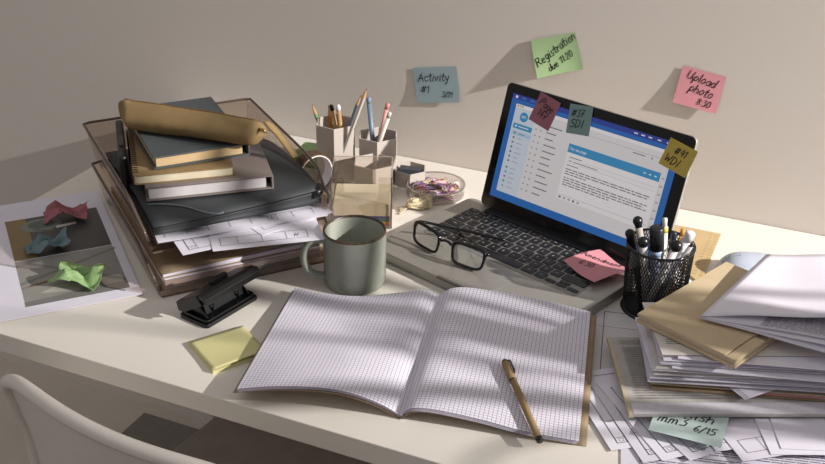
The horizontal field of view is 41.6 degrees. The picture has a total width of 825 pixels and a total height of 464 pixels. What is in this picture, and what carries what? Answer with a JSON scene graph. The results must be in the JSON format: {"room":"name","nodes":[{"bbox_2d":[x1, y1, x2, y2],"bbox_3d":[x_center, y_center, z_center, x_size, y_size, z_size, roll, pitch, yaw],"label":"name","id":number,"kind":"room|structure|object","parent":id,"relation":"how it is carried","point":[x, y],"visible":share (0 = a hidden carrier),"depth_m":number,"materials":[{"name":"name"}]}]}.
{"room":"home office","nodes":[
{"label":"home office","id":0,"kind":"room"},
{"bbox_2d":[0,357,204,463],"bbox_3d":[-0.637,1.421,0.559,9.000,0.070,4.220,12,29,21],"label":"floor","id":1,"kind":"structure","parent":0,"point":[114,411],"depth_m":2.46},
{"bbox_2d":[121,413,198,450],"bbox_3d":[0.003,0.884,1.538,1.935,0.006,1.380,12,29,21],"label":"tile","id":2,"kind":"object","parent":1,"relation":"on","point":[148,428],"visible":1,"depth_m":2.38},
{"bbox_2d":[0,374,214,463],"bbox_3d":[-0.212,0.454,1.525,0.456,0.762,0.508,16,31,27],"label":"chair","id":3,"kind":"object","parent":2,"relation":"on","point":[54,433],"visible":0.71,"depth_m":1.22,"materials":[{"name":"white plastic"}]},
{"bbox_2d":[173,416,371,463],"bbox_3d":[-0.171,0.394,1.571,0.450,0.022,0.390,16,31,27],"label":"tile","id":4,"kind":"object","parent":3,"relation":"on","point":[220,440],"visible":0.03,"depth_m":1.67,"materials":[{"name":"tile"}]},
{"bbox_2d":[0,131,824,463],"bbox_3d":[0.288,0.442,1.607,1.935,0.724,0.749,12,29,21],"label":"desk","id":5,"kind":"object","parent":1,"relation":"on","point":[138,343],"visible":0.13,"depth_m":1.37,"materials":[{"name":"laminate"}]},
{"bbox_2d":[91,160,327,297],"bbox_3d":[-0.310,-0.036,1.656,0.277,0.065,0.356,-12,30,-24],"label":"tray","id":6,"kind":"object","parent":5,"relation":"on","point":[111,202],"visible":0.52,"depth_m":1.54,"materials":[{"name":"plastic"}]},
{"bbox_2d":[82,98,329,253],"bbox_3d":[-0.315,-0.095,1.629,0.277,0.067,0.356,-12,30,-24],"label":"tray","id":7,"kind":"object","parent":6,"relation":"on","point":[105,163],"visible":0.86,"depth_m":1.58,"materials":[{"name":"plastic"}]},
{"bbox_2d":[174,235,211,254],"bbox_3d":[-0.303,-0.021,1.527,0.100,0.002,0.200,-13,30,-24],"label":"printed sheet","id":8,"kind":"object","parent":7,"relation":"in","point":[201,243],"visible":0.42,"depth_m":1.45,"materials":[{"name":"white paper"}]},
{"bbox_2d":[209,218,323,250],"bbox_3d":[-0.217,-0.027,1.540,0.150,0.002,0.200,-6,28,-14],"label":"printed sheet","id":9,"kind":"object","parent":8,"relation":"on","point":[310,230],"visible":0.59,"depth_m":1.47,"materials":[{"name":"white paper"}]},
{"bbox_2d":[252,204,332,235],"bbox_3d":[-0.180,-0.025,1.534,0.118,0.001,0.070,-20,34,-34],"label":"printed sheet","id":10,"kind":"object","parent":9,"relation":"on","point":[263,230],"visible":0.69,"depth_m":1.50,"materials":[{"name":"white paper"}]},
{"bbox_2d":[115,199,319,285],"bbox_3d":[-0.303,-0.014,1.649,0.228,0.010,0.300,-12,30,-24],"label":"paper stack","id":11,"kind":"object","parent":6,"relation":"in","point":[313,250],"visible":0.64,"depth_m":1.53,"materials":[{"name":"paper"}]},
{"bbox_2d":[110,186,319,278],"bbox_3d":[-0.307,-0.032,1.649,0.232,0.022,0.310,-12,30,-24],"label":"folder","id":12,"kind":"object","parent":11,"relation":"on","point":[172,263],"visible":0.26,"depth_m":1.53,"materials":[{"name":"plastic"}]},
{"bbox_2d":[155,203,327,242],"bbox_3d":[-0.266,-0.047,1.572,0.238,0.001,0.200,-10,29,-20],"label":"printed sheet","id":13,"kind":"object","parent":6,"relation":"on","point":[315,210],"visible":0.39,"depth_m":1.51,"materials":[{"name":"white paper"}]},
{"bbox_3d":[-0.312,-0.086,1.640,0.236,0.004,0.285,-12,30,-24],"label":"folder","id":14,"kind":"object","parent":13,"relation":"on","visible":0},
{"bbox_2d":[105,138,322,235],"bbox_3d":[-0.297,-0.090,1.611,0.249,0.028,0.295,-12,30,-24],"label":"folder","id":15,"kind":"object","parent":14,"relation":"on","point":[294,187],"visible":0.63,"depth_m":1.52,"materials":[{"name":"plastic"}]},
{"bbox_2d":[115,120,129,188],"bbox_3d":[-0.427,-0.117,1.601,0.012,0.054,0.147,-6,28,-14],"label":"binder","id":16,"kind":"object","parent":15,"relation":"on","point":[121,145],"visible":0.94,"depth_m":1.55,"materials":[{"name":"plastic"}]},
{"bbox_2d":[144,142,273,201],"bbox_3d":[-0.307,-0.103,1.594,0.176,0.021,0.190,-7,28,-14],"label":"hardcover book","id":17,"kind":"object","parent":15,"relation":"on","point":[252,172],"visible":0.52,"depth_m":1.52,"materials":[{"name":"paper"}]},
{"bbox_2d":[126,128,233,184],"bbox_3d":[-0.343,-0.120,1.587,0.140,0.018,0.190,-6,28,-14],"label":"hardcover book","id":18,"kind":"object","parent":17,"relation":"on","point":[143,172],"visible":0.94,"depth_m":1.51,"materials":[{"name":"brown paper"}]},
{"bbox_2d":[130,97,249,169],"bbox_3d":[-0.337,-0.149,1.606,0.137,0.018,0.205,-11,30,-22],"label":"hardcover book","id":19,"kind":"object","parent":18,"relation":"on","point":[162,151],"visible":0.61,"depth_m":1.54,"materials":[{"name":"paper"}]},
{"bbox_2d":[118,99,297,158],"bbox_3d":[-0.301,-0.146,1.565,0.268,0.069,0.065,9,28,16],"label":"pencil case","id":20,"kind":"object","parent":19,"relation":"on","point":[150,117],"visible":1,"depth_m":1.54,"materials":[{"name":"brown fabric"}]},
{"bbox_2d":[176,265,259,328],"bbox_3d":[-0.257,0.080,1.447,0.056,0.050,0.105,19,32,31],"label":"hole punch","id":21,"kind":"object","parent":5,"relation":"on","point":[225,294],"visible":1,"depth_m":1.43,"materials":[{"name":"black plastic"}]},
{"bbox_2d":[189,325,260,373],"bbox_3d":[-0.232,0.145,1.367,0.075,0.010,0.075,-16,32,-29],"label":"sticky note pad","id":22,"kind":"object","parent":5,"relation":"on","point":[224,350],"visible":1,"depth_m":1.36,"materials":[{"name":"paper"}]},
{"bbox_2d":[293,142,316,168],"bbox_3d":[-0.162,-0.132,1.892,0.075,0.022,0.060,8,28,14],"label":"notepad","id":23,"kind":"object","parent":5,"relation":"on","point":[306,146],"visible":0.14,"depth_m":1.89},
{"bbox_2d":[296,150,333,189],"bbox_3d":[-0.162,-0.098,1.774,0.070,0.070,0.020,-19,33,-34],"label":"tape roll","id":24,"kind":"object","parent":5,"relation":"on","point":[302,159],"visible":0.45,"depth_m":1.77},
{"bbox_2d":[316,114,354,184],"bbox_3d":[-0.128,-0.139,1.823,0.071,0.099,0.062,-14,31,-26],"label":"pencil cup","id":25,"kind":"object","parent":5,"relation":"on","point":[330,142],"visible":0.82,"depth_m":1.80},
{"bbox_2d":[312,105,318,121],"bbox_3d":[-0.146,-0.155,1.831,0.060,0.114,0.007,20,33,32],"label":"pencil","id":26,"kind":"object","parent":25,"relation":"in","point":[316,115],"visible":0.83,"depth_m":1.82,"materials":[{"name":"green wood"}]},
{"bbox_2d":[328,105,332,128],"bbox_3d":[-0.132,-0.151,1.805,0.017,0.128,0.007,-3,27,-7],"label":"pencil","id":27,"kind":"object","parent":25,"relation":"in","point":[329,111],"visible":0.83,"depth_m":1.78,"materials":[{"name":"brown wood"}]},
{"bbox_2d":[329,104,337,128],"bbox_3d":[-0.124,-0.157,1.830,0.036,0.117,0.007,19,32,31],"label":"pencil","id":28,"kind":"object","parent":25,"relation":"in","point":[331,106],"visible":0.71,"depth_m":1.81,"materials":[{"name":"brown wood"}]},
{"bbox_2d":[336,104,342,127],"bbox_3d":[-0.118,-0.154,1.820,0.007,0.121,0.026,-20,34,-34],"label":"pencil","id":29,"kind":"object","parent":25,"relation":"in","point":[338,108],"visible":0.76,"depth_m":1.80,"materials":[{"name":"brown wood"}]},
{"bbox_2d":[348,96,360,125],"bbox_3d":[-0.111,-0.159,1.799,0.056,0.151,0.007,10,29,17],"label":"pencil","id":30,"kind":"object","parent":25,"relation":"in","point":[358,101],"visible":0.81,"depth_m":1.77,"materials":[{"name":"blue wood"}]},
{"bbox_2d":[343,89,366,153],"bbox_3d":[-0.103,-0.160,1.780,0.066,0.170,0.007,12,29,21],"label":"pencil","id":31,"kind":"object","parent":25,"relation":"in","point":[363,97],"visible":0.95,"depth_m":1.76,"materials":[{"name":"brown wood"}]},
{"bbox_2d":[300,215,386,295],"bbox_3d":[-0.095,0.032,1.507,0.118,0.085,0.088,1,27,0],"label":"mug","id":32,"kind":"object","parent":5,"relation":"on","point":[354,246],"visible":1,"depth_m":1.48,"materials":[{"name":"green ceramic"}]},
{"bbox_2d":[330,156,392,228],"bbox_3d":[-0.077,-0.062,1.689,0.093,0.087,0.081,1,27,0],"label":"box","id":33,"kind":"object","parent":5,"relation":"on","point":[334,156],"visible":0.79,"depth_m":1.66,"materials":[{"name":"cardboard"}]},
{"bbox_3d":[-0.078,-0.028,1.707,0.086,0.004,0.074,1,27,0],"label":"block","id":34,"kind":"object","parent":33,"relation":"in","visible":0},
{"bbox_3d":[-0.078,-0.032,1.705,0.086,0.004,0.074,1,27,0],"label":"block","id":35,"kind":"object","parent":34,"relation":"on","visible":0},
{"bbox_2d":[376,204,390,221],"bbox_3d":[-0.078,-0.036,1.703,0.086,0.005,0.074,1,27,0],"label":"block","id":36,"kind":"object","parent":35,"relation":"on","point":[384,220],"visible":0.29,"depth_m":1.67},
{"bbox_2d":[334,202,390,218],"bbox_3d":[-0.078,-0.040,1.701,0.086,0.004,0.074,1,27,0],"label":"block","id":37,"kind":"object","parent":36,"relation":"on","point":[335,216],"visible":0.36,"depth_m":1.67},
{"bbox_2d":[333,184,390,215],"bbox_3d":[-0.078,-0.051,1.695,0.086,0.020,0.074,1,27,0],"label":"block","id":38,"kind":"object","parent":37,"relation":"on","point":[349,199],"visible":1,"depth_m":1.67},
{"bbox_2d":[354,153,392,195],"bbox_3d":[-0.063,-0.089,1.772,0.071,0.058,0.062,-14,31,-26],"label":"pencil cup","id":39,"kind":"object","parent":5,"relation":"on","point":[364,173],"visible":0.58,"depth_m":1.75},
{"bbox_2d":[359,127,396,182],"bbox_3d":[-0.058,-0.127,1.824,0.071,0.079,0.062,-14,31,-26],"label":"pencil cup","id":40,"kind":"object","parent":5,"relation":"on","point":[387,146],"visible":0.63,"depth_m":1.79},
{"bbox_2d":[366,97,374,141],"bbox_3d":[-0.067,-0.159,1.812,0.020,0.139,0.008,9,28,14],"label":"pen","id":41,"kind":"object","parent":40,"relation":"in","point":[368,99],"visible":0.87,"depth_m":1.79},
{"bbox_2d":[377,103,389,140],"bbox_3d":[-0.055,-0.152,1.809,0.035,0.130,0.007,-7,28,-15],"label":"pencil","id":42,"kind":"object","parent":40,"relation":"in","point":[386,109],"visible":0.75,"depth_m":1.79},
{"bbox_2d":[377,111,391,141],"bbox_3d":[-0.057,-0.143,1.797,0.046,0.124,0.007,7,28,12],"label":"pencil","id":43,"kind":"object","parent":40,"relation":"in","point":[389,113],"visible":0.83,"depth_m":1.78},
{"bbox_2d":[395,161,424,188],"bbox_3d":[-0.004,-0.096,1.822,0.058,0.026,0.050,-14,31,-26],"label":"box","id":44,"kind":"object","parent":5,"relation":"on","point":[404,180],"visible":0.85,"depth_m":1.80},
{"bbox_2d":[399,165,421,174],"bbox_3d":[-0.004,-0.103,1.819,0.036,0.012,0.016,5,28,8],"label":"eraser","id":45,"kind":"object","parent":44,"relation":"in","point":[406,169],"visible":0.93,"depth_m":1.81,"materials":[{"name":"rubber"}]},
{"bbox_2d":[396,195,432,214],"bbox_3d":[0.003,-0.045,1.731,0.061,0.021,0.025,-9,29,-18],"label":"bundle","id":46,"kind":"object","parent":5,"relation":"on","point":[420,203],"visible":1,"depth_m":1.73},
{"bbox_2d":[233,287,596,446],"bbox_3d":[0.016,0.146,1.347,0.413,0.036,0.266,5,28,9],"label":"open notebook","id":47,"kind":"object","parent":5,"relation":"on","point":[400,354],"visible":0.99,"depth_m":1.33,"materials":[{"name":"paper"}]},
{"bbox_2d":[502,359,542,443],"bbox_3d":[0.126,0.192,1.250,0.010,0.025,0.136,-5,28,-12],"label":"pen","id":48,"kind":"object","parent":47,"relation":"on","point":[509,371],"visible":1,"depth_m":1.25,"materials":[{"name":"gold plastic"}]},
{"bbox_2d":[386,82,697,314],"bbox_3d":[0.164,-0.048,1.537,0.353,0.207,0.281,23,35,37],"label":"laptop","id":49,"kind":"object","parent":5,"relation":"on","point":[555,195],"visible":0.91,"depth_m":1.58,"materials":[{"name":"metal"}]},
{"bbox_2d":[413,220,505,270],"bbox_3d":[0.081,0.005,1.581,0.144,0.036,0.106,24,35,38],"label":"eyeglasses","id":50,"kind":"object","parent":49,"relation":"on","point":[475,246],"visible":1,"depth_m":1.56,"materials":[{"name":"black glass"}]},
{"bbox_2d":[529,92,560,130],"bbox_3d":[0.198,-0.180,1.625,0.014,0.051,0.048,-23,36,-39],"label":"sticky note","id":51,"kind":"object","parent":49,"relation":"on","point":[545,109],"visible":1,"depth_m":1.62,"materials":[{"name":"pink"}]},
{"bbox_2d":[566,104,592,135],"bbox_3d":[0.244,-0.164,1.588,0.044,0.045,0.014,22,34,35],"label":"sticky note","id":52,"kind":"object","parent":49,"relation":"on","point":[580,116],"visible":1,"depth_m":1.59,"materials":[{"name":"teal"}]},
{"bbox_2d":[564,249,624,281],"bbox_3d":[0.261,0.047,1.529,0.070,0.008,0.070,-14,31,-27],"label":"sticky note","id":53,"kind":"object","parent":49,"relation":"on","point":[595,265],"visible":0.98,"depth_m":1.53,"materials":[{"name":"pink"}]},
{"bbox_2d":[659,137,697,177],"bbox_3d":[0.364,-0.102,1.490,0.014,0.044,0.051,-22,35,-37],"label":"sticky note","id":54,"kind":"object","parent":49,"relation":"attached to","point":[677,156],"visible":1,"depth_m":1.49,"materials":[{"name":"yellow"}]},
{"bbox_2d":[592,307,638,369],"bbox_3d":[0.360,0.169,1.347,0.270,0.001,0.245,6,28,10],"label":"sheet","id":55,"kind":"object","parent":5,"relation":"on","point":[610,322],"visible":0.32,"depth_m":1.42,"materials":[{"name":"paper"}]},
{"bbox_2d":[620,228,695,319],"bbox_3d":[0.326,0.059,1.453,0.091,0.100,0.091,-16,32,-29],"label":"pen cup","id":56,"kind":"object","parent":5,"relation":"on","point":[630,305],"visible":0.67,"depth_m":1.42,"materials":[{"name":"black metal"}]},
{"bbox_2d":[625,229,641,303],"bbox_3d":[0.300,0.047,1.456,0.042,0.106,0.014,12,29,21],"label":"marker","id":57,"kind":"object","parent":56,"relation":"in","point":[629,233],"visible":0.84,"depth_m":1.44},
{"bbox_2d":[633,216,649,288],"bbox_3d":[0.311,0.036,1.468,0.013,0.114,0.048,-18,33,-32],"label":"marker","id":58,"kind":"object","parent":56,"relation":"in","point":[637,221],"visible":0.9,"depth_m":1.46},
{"bbox_2d":[638,236,648,305],"bbox_3d":[0.306,0.054,1.436,0.028,0.109,0.014,-4,28,-9],"label":"marker","id":59,"kind":"object","parent":56,"relation":"in","point":[643,241],"visible":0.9,"depth_m":1.42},
{"bbox_2d":[649,224,663,301],"bbox_3d":[0.323,0.045,1.443,0.031,0.120,0.019,-4,28,-9],"label":"marker","id":60,"kind":"object","parent":56,"relation":"in","point":[656,234],"visible":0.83,"depth_m":1.42,"materials":[{"name":"plastic"}]},
{"bbox_2d":[642,240,682,308],"bbox_3d":[0.327,0.058,1.427,0.042,0.112,0.016,12,29,21],"label":"marker","id":61,"kind":"object","parent":56,"relation":"in","point":[676,246],"visible":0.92,"depth_m":1.41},
{"bbox_2d":[662,217,667,258],"bbox_3d":[0.337,0.038,1.462,0.010,0.116,0.029,-4,28,-10],"label":"pen","id":62,"kind":"object","parent":56,"relation":"in","point":[664,220],"visible":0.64,"depth_m":1.45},
{"bbox_2d":[668,231,676,252],"bbox_3d":[0.346,0.047,1.467,0.009,0.096,0.030,9,28,15],"label":"pen","id":63,"kind":"object","parent":56,"relation":"in","point":[673,235],"visible":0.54,"depth_m":1.45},
{"bbox_2d":[655,242,693,299],"bbox_3d":[0.341,0.057,1.436,0.048,0.108,0.007,13,30,22],"label":"pen","id":64,"kind":"object","parent":56,"relation":"in","point":[688,249],"visible":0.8,"depth_m":1.42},
{"bbox_2d":[668,229,684,294],"bbox_3d":[0.354,0.046,1.464,0.006,0.101,0.033,14,30,24],"label":"pencil","id":65,"kind":"object","parent":56,"relation":"in","point":[682,231],"visible":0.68,"depth_m":1.45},
{"bbox_2d":[662,230,694,297],"bbox_3d":[0.347,0.048,1.444,0.041,0.116,0.013,9,28,15],"label":"highlighter","id":66,"kind":"object","parent":56,"relation":"in","point":[689,235],"visible":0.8,"depth_m":1.42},
{"bbox_2d":[667,225,720,279],"bbox_3d":[0.366,0.021,1.632,0.165,0.003,0.163,12,29,21],"label":"sheet","id":67,"kind":"object","parent":5,"relation":"on","point":[706,242],"visible":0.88,"depth_m":1.62,"materials":[{"name":"yellow paper"}]},
{"bbox_2d":[606,337,824,417],"bbox_3d":[0.397,0.172,1.306,0.307,0.005,0.161,0,27,-1],"label":"newspaper","id":68,"kind":"object","parent":5,"relation":"on","point":[640,400],"visible":0.3,"depth_m":1.26,"materials":[{"name":"grey paper"}]},
{"bbox_2d":[650,382,824,401],"bbox_3d":[0.437,0.157,1.325,0.300,0.006,0.150,4,27,5],"label":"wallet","id":69,"kind":"object","parent":68,"relation":"on","point":[780,394],"visible":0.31,"depth_m":1.27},
{"bbox_2d":[651,382,773,389],"bbox_3d":[0.415,0.155,1.312,0.270,0.001,0.118,3,27,4],"label":"loose sheet","id":70,"kind":"object","parent":69,"relation":"on","point":[651,382],"visible":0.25,"depth_m":1.26,"materials":[{"name":"white paper"}]},
{"bbox_2d":[642,351,824,392],"bbox_3d":[0.414,0.154,1.309,0.270,0.001,0.118,3,27,4],"label":"loose sheet","id":71,"kind":"object","parent":70,"relation":"on","point":[775,387],"visible":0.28,"depth_m":1.26,"materials":[{"name":"paper"}]},
{"bbox_2d":[637,326,779,385],"bbox_3d":[0.414,0.150,1.313,0.270,0.001,0.118,2,27,3],"label":"loose sheet","id":72,"kind":"object","parent":71,"relation":"on","point":[637,326],"visible":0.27,"depth_m":1.28,"materials":[{"name":"white paper"}]},
{"bbox_3d":[0.421,0.149,1.311,0.270,0.001,0.118,3,27,3],"label":"loose sheet","id":73,"kind":"object","parent":72,"relation":"on","visible":0},
{"bbox_2d":[642,341,824,387],"bbox_3d":[0.415,0.149,1.307,0.270,0.001,0.118,3,27,4],"label":"loose sheet","id":74,"kind":"object","parent":73,"relation":"on","point":[651,374],"visible":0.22,"depth_m":1.26,"materials":[{"name":"white paper"}]},
{"bbox_2d":[684,376,824,386],"bbox_3d":[0.424,0.147,1.306,0.270,0.001,0.118,4,27,5],"label":"loose sheet","id":75,"kind":"object","parent":74,"relation":"on","point":[804,383],"visible":0.17,"depth_m":1.26,"materials":[{"name":"paper"}]},
{"bbox_2d":[667,375,811,381],"bbox_3d":[0.422,0.144,1.309,0.270,0.001,0.118,2,27,2],"label":"loose sheet","id":76,"kind":"object","parent":75,"relation":"on","point":[667,375],"visible":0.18,"depth_m":1.26,"materials":[{"name":"white paper"}]},
{"bbox_2d":[653,371,779,378],"bbox_3d":[0.416,0.142,1.308,0.270,0.001,0.118,2,27,1],"label":"loose sheet","id":77,"kind":"object","parent":76,"relation":"on","point":[654,372],"visible":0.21,"depth_m":1.26,"materials":[{"name":"paper"}]},
{"bbox_2d":[635,317,653,370],"bbox_3d":[0.414,0.137,1.314,0.270,0.001,0.118,1,27,0],"label":"loose sheet","id":78,"kind":"object","parent":77,"relation":"on","point":[641,327],"visible":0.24,"depth_m":1.32,"materials":[{"name":"white paper"}]},
{"bbox_3d":[0.425,0.133,1.319,0.270,0.001,0.118,1,27,0],"label":"loose sheet","id":79,"kind":"object","parent":78,"relation":"on","visible":0},
{"bbox_2d":[646,334,745,375],"bbox_3d":[0.418,0.140,1.301,0.270,0.001,0.118,3,27,4],"label":"loose sheet","id":80,"kind":"object","parent":79,"relation":"on","point":[654,367],"visible":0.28,"depth_m":1.26,"materials":[{"name":"white paper"}]},
{"bbox_2d":[645,326,692,370],"bbox_3d":[0.419,0.136,1.304,0.270,0.001,0.118,2,27,2],"label":"loose sheet","id":81,"kind":"object","parent":80,"relation":"on","point":[658,365],"visible":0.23,"depth_m":1.28,"materials":[{"name":"paper"}]},
{"bbox_2d":[672,365,824,382],"bbox_3d":[0.442,0.141,1.291,0.270,0.001,0.118,4,27,7],"label":"loose sheet","id":82,"kind":"object","parent":81,"relation":"on","point":[771,374],"visible":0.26,"depth_m":1.25,"materials":[{"name":"white paper"}]},
{"bbox_2d":[661,364,824,373],"bbox_3d":[0.426,0.133,1.302,0.270,0.001,0.118,3,27,4],"label":"loose sheet","id":83,"kind":"object","parent":82,"relation":"on","point":[757,369],"visible":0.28,"depth_m":1.25,"materials":[{"name":"paper"}]},
{"bbox_2d":[655,344,824,371],"bbox_3d":[0.425,0.131,1.302,0.270,0.001,0.118,3,27,3],"label":"loose sheet","id":84,"kind":"object","parent":83,"relation":"on","point":[661,360],"visible":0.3,"depth_m":1.25,"materials":[{"name":"white paper"}]},
{"bbox_3d":[0.437,0.122,1.315,0.270,0.001,0.118,1,27,1],"label":"loose sheet","id":85,"kind":"object","parent":84,"relation":"on","visible":0},
{"bbox_2d":[663,357,719,362],"bbox_3d":[0.427,0.125,1.305,0.270,0.001,0.118,1,27,1],"label":"loose sheet","id":86,"kind":"object","parent":85,"relation":"on","point":[664,358],"visible":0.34,"depth_m":1.26,"materials":[{"name":"white paper"}]},
{"bbox_2d":[643,306,677,356],"bbox_3d":[0.423,0.120,1.311,0.270,0.001,0.118,1,27,1],"label":"loose sheet","id":87,"kind":"object","parent":86,"relation":"on","point":[654,337],"visible":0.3,"depth_m":1.27,"materials":[{"name":"paper"}]},
{"bbox_2d":[642,302,824,355],"bbox_3d":[0.423,0.116,1.310,0.270,0.002,0.118,0,27,-1],"label":"loose sheet","id":88,"kind":"object","parent":87,"relation":"on","point":[668,346],"visible":0.21,"depth_m":1.27,"materials":[{"name":"paper"}]},
{"bbox_2d":[637,262,776,368],"bbox_3d":[0.388,0.097,1.328,0.194,0.013,0.135,-23,35,-38],"label":"envelope","id":89,"kind":"object","parent":88,"relation":"on","point":[676,316],"visible":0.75,"depth_m":1.29,"materials":[{"name":"paper"}]},
{"bbox_2d":[700,254,824,352],"bbox_3d":[0.519,0.072,1.323,0.291,0.038,0.246,12,29,21],"label":"paper stack","id":90,"kind":"object","parent":89,"relation":"on","point":[781,297],"visible":1,"depth_m":1.30,"materials":[{"name":"white paper"}]},
{"bbox_2d":[760,316,823,334],"bbox_3d":[0.497,0.110,1.260,0.177,0.010,0.048,11,29,19],"label":"paper sheet","id":91,"kind":"object","parent":90,"relation":"on","point":[769,325],"depth_m":1.27,"materials":[{"name":"paper"}]},
{"bbox_2d":[678,355,824,369],"bbox_3d":[0.447,0.129,1.292,0.270,0.001,0.118,4,27,6],"label":"loose sheet","id":92,"kind":"object","parent":87,"relation":"on","point":[803,362],"visible":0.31,"depth_m":1.25,"materials":[{"name":"white paper"}]},
{"bbox_2d":[729,387,754,399],"bbox_3d":[0.412,0.160,1.310,0.120,0.001,0.100,-12,30,-24],"label":"sheet","id":93,"kind":"object","parent":69,"relation":"on","point":[732,388],"visible":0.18,"depth_m":1.26,"materials":[{"name":"paper"}]},
{"bbox_2d":[733,387,766,398],"bbox_3d":[0.416,0.159,1.310,0.120,0.001,0.100,-12,30,-23],"label":"sheet","id":94,"kind":"object","parent":93,"relation":"on","point":[735,388],"visible":0.15,"depth_m":1.26,"materials":[{"name":"paper"}]},
{"bbox_2d":[736,387,772,397],"bbox_3d":[0.419,0.158,1.310,0.120,0.001,0.100,-11,30,-23],"label":"sheet","id":95,"kind":"object","parent":94,"relation":"on","point":[749,392],"visible":0.16,"depth_m":1.26,"materials":[{"name":"paper"}]},
{"bbox_2d":[621,448,824,463],"bbox_3d":[0.384,0.239,1.210,0.300,0.001,0.210,5,28,8],"label":"printed sheet","id":96,"kind":"object","parent":5,"relation":"on","point":[628,455],"visible":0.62,"depth_m":1.19,"materials":[{"name":"paper"}]},
{"bbox_2d":[589,368,632,450],"bbox_3d":[0.294,0.198,1.284,0.190,0.001,0.150,-6,28,-12],"label":"sheet","id":97,"kind":"object","parent":96,"relation":"on","point":[609,430],"visible":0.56,"depth_m":1.25,"materials":[{"name":"white paper"}]},
{"bbox_2d":[591,381,681,462],"bbox_3d":[0.324,0.207,1.266,0.190,0.001,0.150,-6,28,-13],"label":"sheet","id":98,"kind":"object","parent":97,"relation":"on","point":[643,450],"visible":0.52,"depth_m":1.23,"materials":[{"name":"paper"}]},
{"bbox_2d":[597,380,683,460],"bbox_3d":[0.336,0.202,1.273,0.190,0.001,0.150,-8,29,-17],"label":"sheet","id":99,"kind":"object","parent":98,"relation":"on","point":[665,450],"visible":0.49,"depth_m":1.23,"materials":[{"name":"white paper"}]},
{"bbox_2d":[611,385,718,460],"bbox_3d":[0.356,0.199,1.277,0.190,0.001,0.150,-11,30,-22],"label":"sheet","id":100,"kind":"object","parent":99,"relation":"on","point":[692,450],"visible":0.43,"depth_m":1.20,"materials":[{"name":"paper"}]},
{"bbox_2d":[712,417,745,451],"bbox_3d":[0.424,0.217,1.243,0.200,0.001,0.070,-5,28,-11],"label":"sheet","id":101,"kind":"object","parent":100,"relation":"on","point":[725,446],"visible":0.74,"depth_m":1.20,"materials":[{"name":"white paper"}]},
{"bbox_2d":[648,417,728,447],"bbox_3d":[0.315,0.212,1.232,0.082,0.001,0.080,12,29,21],"label":"sticky note","id":102,"kind":"object","parent":101,"relation":"on","point":[705,430],"visible":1,"depth_m":1.22,"materials":[{"name":"green"}]},
{"bbox_2d":[724,417,780,461],"bbox_3d":[0.446,0.223,1.229,0.200,0.001,0.070,-6,28,-13],"label":"sheet","id":103,"kind":"object","parent":101,"relation":"on","point":[743,435],"visible":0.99,"depth_m":1.21,"materials":[{"name":"paper"}]},
{"bbox_2d":[754,418,824,454],"bbox_3d":[0.491,0.229,1.216,0.200,0.001,0.065,1,27,-1],"label":"sheet","id":104,"kind":"object","parent":103,"relation":"on","point":[765,426],"visible":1,"depth_m":1.20,"materials":[{"name":"white paper"}]},
{"bbox_2d":[770,417,824,450],"bbox_3d":[0.507,0.227,1.218,0.200,0.001,0.065,3,27,3],"label":"sheet","id":105,"kind":"object","parent":104,"relation":"on","point":[798,433],"visible":1,"depth_m":1.22,"materials":[{"name":"white paper"}]},
{"bbox_2d":[716,252,765,270],"bbox_3d":[0.492,0.047,1.554,0.112,0.033,0.062,2,27,1],"label":"computer mouse","id":106,"kind":"object","parent":5,"relation":"on","point":[745,260],"visible":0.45,"depth_m":1.54,"materials":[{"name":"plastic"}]},
{"bbox_3d":[-0.546,0.044,1.563,0.215,0.001,0.300,-11,30,-22],"label":"sheet","id":107,"kind":"object","parent":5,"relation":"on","visible":0},
{"bbox_2d":[0,190,142,321],"bbox_3d":[-0.558,0.030,1.583,0.255,0.001,0.360,-11,30,-22],"label":"print","id":108,"kind":"object","parent":107,"relation":"on","point":[25,291],"visible":0.72,"depth_m":1.57,"materials":[{"name":"white paper"}]},
{"bbox_2d":[24,227,70,253],"bbox_3d":[-0.533,0.017,1.588,0.066,0.023,0.040,-13,30,-25],"label":"note","id":109,"kind":"object","parent":108,"relation":"on","point":[36,246],"visible":1,"depth_m":1.59,"materials":[{"name":"blue"}]},
{"bbox_2d":[43,200,87,223],"bbox_3d":[-0.535,-0.034,1.677,0.069,0.030,0.044,-2,27,-6],"label":"note","id":110,"kind":"object","parent":108,"relation":"on","point":[54,208],"visible":1,"depth_m":1.68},
{"bbox_2d":[5,207,129,306],"bbox_3d":[-0.507,0.030,1.585,0.140,0.001,0.272,-11,30,-22],"label":"picture","id":111,"kind":"object","parent":108,"relation":"on","point":[94,239],"depth_m":1.57,"materials":[{"name":"paper"}]},
{"bbox_2d":[47,261,109,290],"bbox_3d":[-0.461,0.059,1.501,0.070,0.029,0.056,10,29,16],"label":"note","id":112,"kind":"object","parent":108,"relation":"on","point":[89,277],"visible":1,"depth_m":1.50,"materials":[{"name":"green"}]},
{"bbox_2d":[0,0,824,419],"bbox_3d":[0.218,-0.765,1.552,9.000,2.930,0.100,12,29,21],"label":"wall","id":113,"kind":"structure","parent":0,"point":[65,65],"depth_m":1.85,"materials":[{"name":"paint"}]},
{"bbox_2d":[413,67,459,102],"bbox_3d":[0.040,-0.248,1.837,0.089,0.074,0.004,12,29,21],"label":"sticky note","id":114,"kind":"object","parent":113,"relation":"attached to","point":[432,84],"visible":1,"depth_m":1.84,"materials":[{"name":"blue"}]},
{"bbox_2d":[531,32,582,78],"bbox_3d":[0.228,-0.279,1.723,0.089,0.080,0.012,11,29,19],"label":"sticky note","id":115,"kind":"object","parent":113,"relation":"attached to","point":[559,54],"visible":1,"depth_m":1.73,"materials":[{"name":"green"}]},
{"bbox_2d":[673,66,725,113],"bbox_3d":[0.437,-0.216,1.656,0.074,0.067,0.005,12,29,20],"label":"sticky note","id":116,"kind":"object","parent":113,"relation":"attached to","point":[698,89],"visible":1,"depth_m":1.66,"materials":[{"name":"pink"}]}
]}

